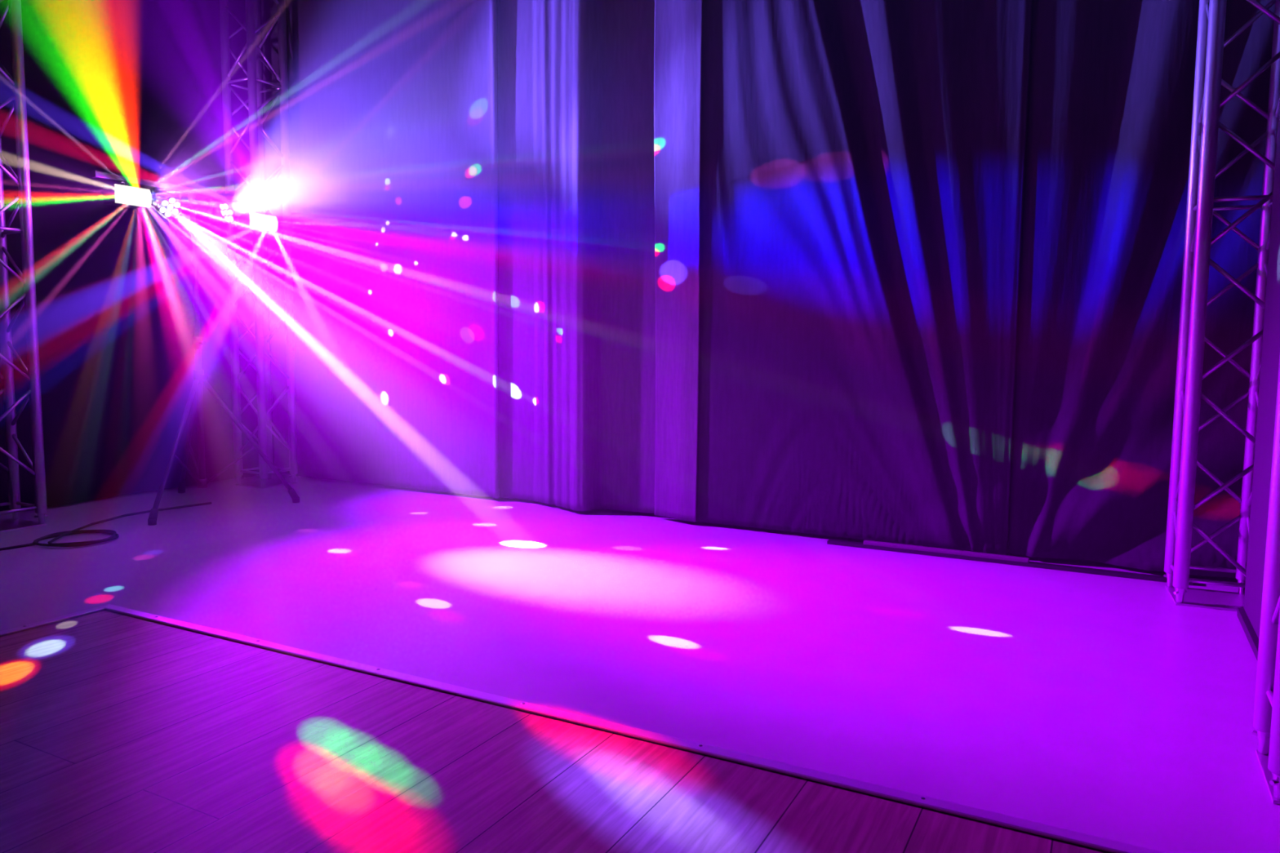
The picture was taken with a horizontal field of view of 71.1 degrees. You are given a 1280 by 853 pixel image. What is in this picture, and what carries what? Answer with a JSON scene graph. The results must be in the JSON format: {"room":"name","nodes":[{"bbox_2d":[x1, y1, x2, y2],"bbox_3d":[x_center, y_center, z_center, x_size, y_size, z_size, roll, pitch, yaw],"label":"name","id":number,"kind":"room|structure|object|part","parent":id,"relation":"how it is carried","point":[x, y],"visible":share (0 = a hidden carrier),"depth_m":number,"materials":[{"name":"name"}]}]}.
{"room":"entertainment venue","nodes":[
{"label":"entertainment venue","id":0,"kind":"room"},
{"bbox_2d":[102,0,274,497],"bbox_3d":[-3.982,-1.646,3.836,0.060,4.400,6.250,3,6,28],"label":"wall","id":1,"kind":"structure","parent":0,"point":[260,0],"depth_m":6.38,"materials":[{"name":"black paint"}]},
{"bbox_2d":[0,473,1279,852],"bbox_3d":[-0.568,0.754,2.216,7.800,0.070,6.250,3,6,28],"label":"floor","id":2,"kind":"structure","parent":0,"point":[1107,707],"depth_m":2.44,"materials":[{"name":"plastic"}]},
{"bbox_2d":[0,0,48,532],"bbox_3d":[-3.202,-1.160,4.376,0.291,3.350,0.291,3,6,28],"label":"truss tower","id":3,"kind":"object","parent":2,"relation":"on","point":[22,180],"visible":1,"depth_m":4.49,"materials":[{"name":"silver metal"}]},
{"bbox_3d":[-3.217,0.504,4.526,0.270,0.008,0.270,3,6,28],"label":"plate","id":4,"kind":"part","parent":3,"relation":"part of","materials":[{"name":"silver metal"}]},
{"bbox_3d":[-2.594,0.750,1.786,0.066,0.020,3.160,3,6,28],"label":"edge trim","id":5,"kind":"part","parent":2,"relation":"part of","materials":[{"name":"silver metal"}]},
{"bbox_2d":[0,502,211,551],"bbox_3d":[-2.624,0.499,4.539,0.406,0.025,1.395,1,5,11],"label":"power cable","id":6,"kind":"object","parent":2,"relation":"on","point":[58,535],"visible":1,"depth_m":4.29,"materials":[{"name":"black rubber"}]},
{"bbox_2d":[0,0,259,511],"bbox_3d":[-3.499,-1.558,4.495,0.062,4.085,3.651,3,6,28],"label":"curtain","id":7,"kind":"object","parent":2,"relation":"on","point":[131,88],"visible":0.78,"depth_m":5.35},
{"bbox_2d":[91,170,299,525],"bbox_3d":[-2.417,-0.441,5.083,0.843,1.803,1.122,0,5,-5],"label":"stand","id":8,"kind":"object","parent":2,"relation":"on","point":[195,398],"visible":1,"depth_m":5.11,"materials":[{"name":"grey metal"}]},
{"bbox_2d":[102,182,151,208],"bbox_3d":[-2.704,-1.223,4.724,0.132,0.122,0.190,3,6,28],"label":"light","id":9,"kind":"object","parent":8,"relation":"attached to","point":[124,195],"visible":1,"depth_m":4.67,"materials":[{"name":"grey"}]},
{"bbox_2d":[151,188,185,218],"bbox_3d":[-2.595,-1.222,4.926,0.156,0.159,0.152,-1,6,-21],"label":"light","id":10,"kind":"object","parent":8,"relation":"attached to","point":[168,206],"visible":1,"depth_m":4.90,"materials":[{"name":"grey"}]},
{"bbox_3d":[-2.630,-1.208,4.853,0.022,0.022,0.032,3,6,28],"label":"tilt knob","id":11,"kind":"part","parent":10,"relation":"part of","materials":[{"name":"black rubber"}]},
{"bbox_3d":[-2.521,0.105,4.862,0.309,0.701,0.505,3,6,28],"label":"leg","id":12,"kind":"part","parent":8,"relation":"part of","materials":[{"name":"grey metal"}]},
{"bbox_3d":[-2.707,0.056,5.381,0.025,0.700,0.514,-4,7,-39],"label":"leg","id":13,"kind":"part","parent":8,"relation":"part of","materials":[{"name":"grey metal"}]},
{"bbox_3d":[-2.482,-0.282,5.112,0.020,0.028,0.028,3,6,28],"label":"clamp knob","id":14,"kind":"part","parent":8,"relation":"part of","materials":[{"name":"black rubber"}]},
{"bbox_2d":[207,197,238,225],"bbox_3d":[-2.447,-1.251,5.225,0.127,0.152,0.182,1,5,5],"label":"light","id":15,"kind":"object","parent":8,"relation":"attached to","point":[221,213],"visible":1,"depth_m":5.20,"materials":[{"name":"grey"}]},
{"bbox_3d":[-2.467,-1.234,5.156,0.022,0.022,0.032,3,6,28],"label":"tilt knob","id":16,"kind":"part","parent":15,"relation":"part of","materials":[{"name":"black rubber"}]},
{"bbox_3d":[-2.269,0.074,5.220,0.506,0.699,0.025,0,5,-11],"label":"leg","id":17,"kind":"part","parent":8,"relation":"part of","materials":[{"name":"grey metal"}]},
{"bbox_2d":[238,204,277,232],"bbox_3d":[-2.321,-1.267,5.442,0.132,0.156,0.190,3,6,28],"label":"light","id":18,"kind":"object","parent":8,"relation":"attached to","point":[254,221],"visible":1,"depth_m":5.39,"materials":[{"name":"grey"}]},
{"bbox_2d":[219,0,297,488],"bbox_3d":[-2.471,-1.284,5.817,0.291,3.350,0.291,3,6,28],"label":"truss tower","id":19,"kind":"object","parent":2,"relation":"on","point":[252,26],"visible":0.96,"depth_m":5.79,"materials":[{"name":"silver metal"}]},
{"bbox_3d":[-2.486,0.380,5.967,0.270,0.008,0.270,3,6,28],"label":"plate","id":20,"kind":"part","parent":19,"relation":"part of","materials":[{"name":"silver metal"}]},
{"bbox_2d":[261,0,498,498],"bbox_3d":[-1.692,-1.651,5.672,1.986,4.080,0.055,3,6,30],"label":"wall","id":21,"kind":"structure","parent":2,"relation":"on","point":[393,116],"depth_m":5.64,"materials":[{"name":"paint"}]},
{"bbox_2d":[497,0,655,513],"bbox_3d":[-0.378,-1.571,4.917,1.122,4.080,0.183,3,6,28],"label":"curtain","id":22,"kind":"object","parent":2,"relation":"on","point":[576,186],"visible":0.93,"depth_m":4.96,"materials":[{"name":"fabric"}]},
{"bbox_2d":[653,0,702,522],"bbox_3d":[0.192,-1.539,4.615,0.316,4.080,0.015,5,7,42],"label":"curtain","id":23,"kind":"object","parent":2,"relation":"on","point":[678,24],"visible":1,"depth_m":4.67,"materials":[{"name":"fabric"}]},
{"bbox_2d":[696,0,1031,555],"bbox_3d":[0.958,-1.491,4.159,1.551,4.081,0.103,3,6,27],"label":"curtain","id":24,"kind":"object","parent":2,"relation":"on","point":[862,162],"visible":1,"depth_m":4.17,"materials":[{"name":"black fabric"}]},
{"bbox_2d":[826,539,1193,585],"bbox_3d":[1.570,0.584,3.966,1.500,0.032,0.045,3,6,28],"label":"batten","id":25,"kind":"object","parent":2,"relation":"on","point":[915,549],"visible":0.88,"depth_m":3.97,"materials":[{"name":"grey wood"}]},
{"bbox_2d":[1007,0,1275,577],"bbox_3d":[2.476,-1.413,3.451,1.799,4.082,0.105,3,6,28],"label":"curtain","id":26,"kind":"object","parent":2,"relation":"on","point":[1112,82],"visible":0.77,"depth_m":3.76,"materials":[{"name":"black fabric"}]},
{"bbox_2d":[1163,0,1279,611],"bbox_3d":[2.176,-1.011,3.241,0.291,3.350,0.291,3,6,23],"label":"truss tower","id":27,"kind":"object","parent":2,"relation":"on","point":[1208,81],"visible":0.69,"depth_m":3.29,"materials":[{"name":"silver metal"}]},
{"bbox_3d":[2.162,0.653,3.391,0.270,0.008,0.270,3,6,23],"label":"plate","id":28,"kind":"part","parent":27,"relation":"part of","materials":[{"name":"silver metal"}]},
{"bbox_2d":[1236,99,1279,660],"bbox_3d":[1.980,-0.833,2.691,0.060,3.090,0.800,3,6,28],"label":"screen panel","id":29,"kind":"object","parent":2,"relation":"on","point":[1249,616],"visible":0.66,"depth_m":2.95,"materials":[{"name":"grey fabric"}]},
{"bbox_3d":[1.967,0.691,2.828,0.060,0.030,0.800,3,6,28],"label":"foot rail","id":30,"kind":"part","parent":29,"relation":"part of","materials":[{"name":"grey metal"}]},
{"bbox_2d":[1252,356,1279,804],"bbox_3d":[1.517,-0.885,1.774,0.291,3.350,0.291,3,6,28],"label":"truss tower","id":31,"kind":"object","parent":2,"relation":"on","point":[1266,718],"visible":1,"depth_m":2.04,"materials":[{"name":"silver metal"}]},
{"bbox_3d":[1.502,0.779,1.924,0.270,0.008,0.270,3,6,28],"label":"plate","id":32,"kind":"part","parent":31,"relation":"part of","materials":[{"name":"silver metal"}]},
{"bbox_2d":[496,0,1033,540],"bbox_3d":[0.897,-1.685,4.744,7.700,4.400,0.060,3,6,28],"label":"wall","id":33,"kind":"structure","parent":0,"point":[496,0],"depth_m":4.35,"materials":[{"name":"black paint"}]}
]}

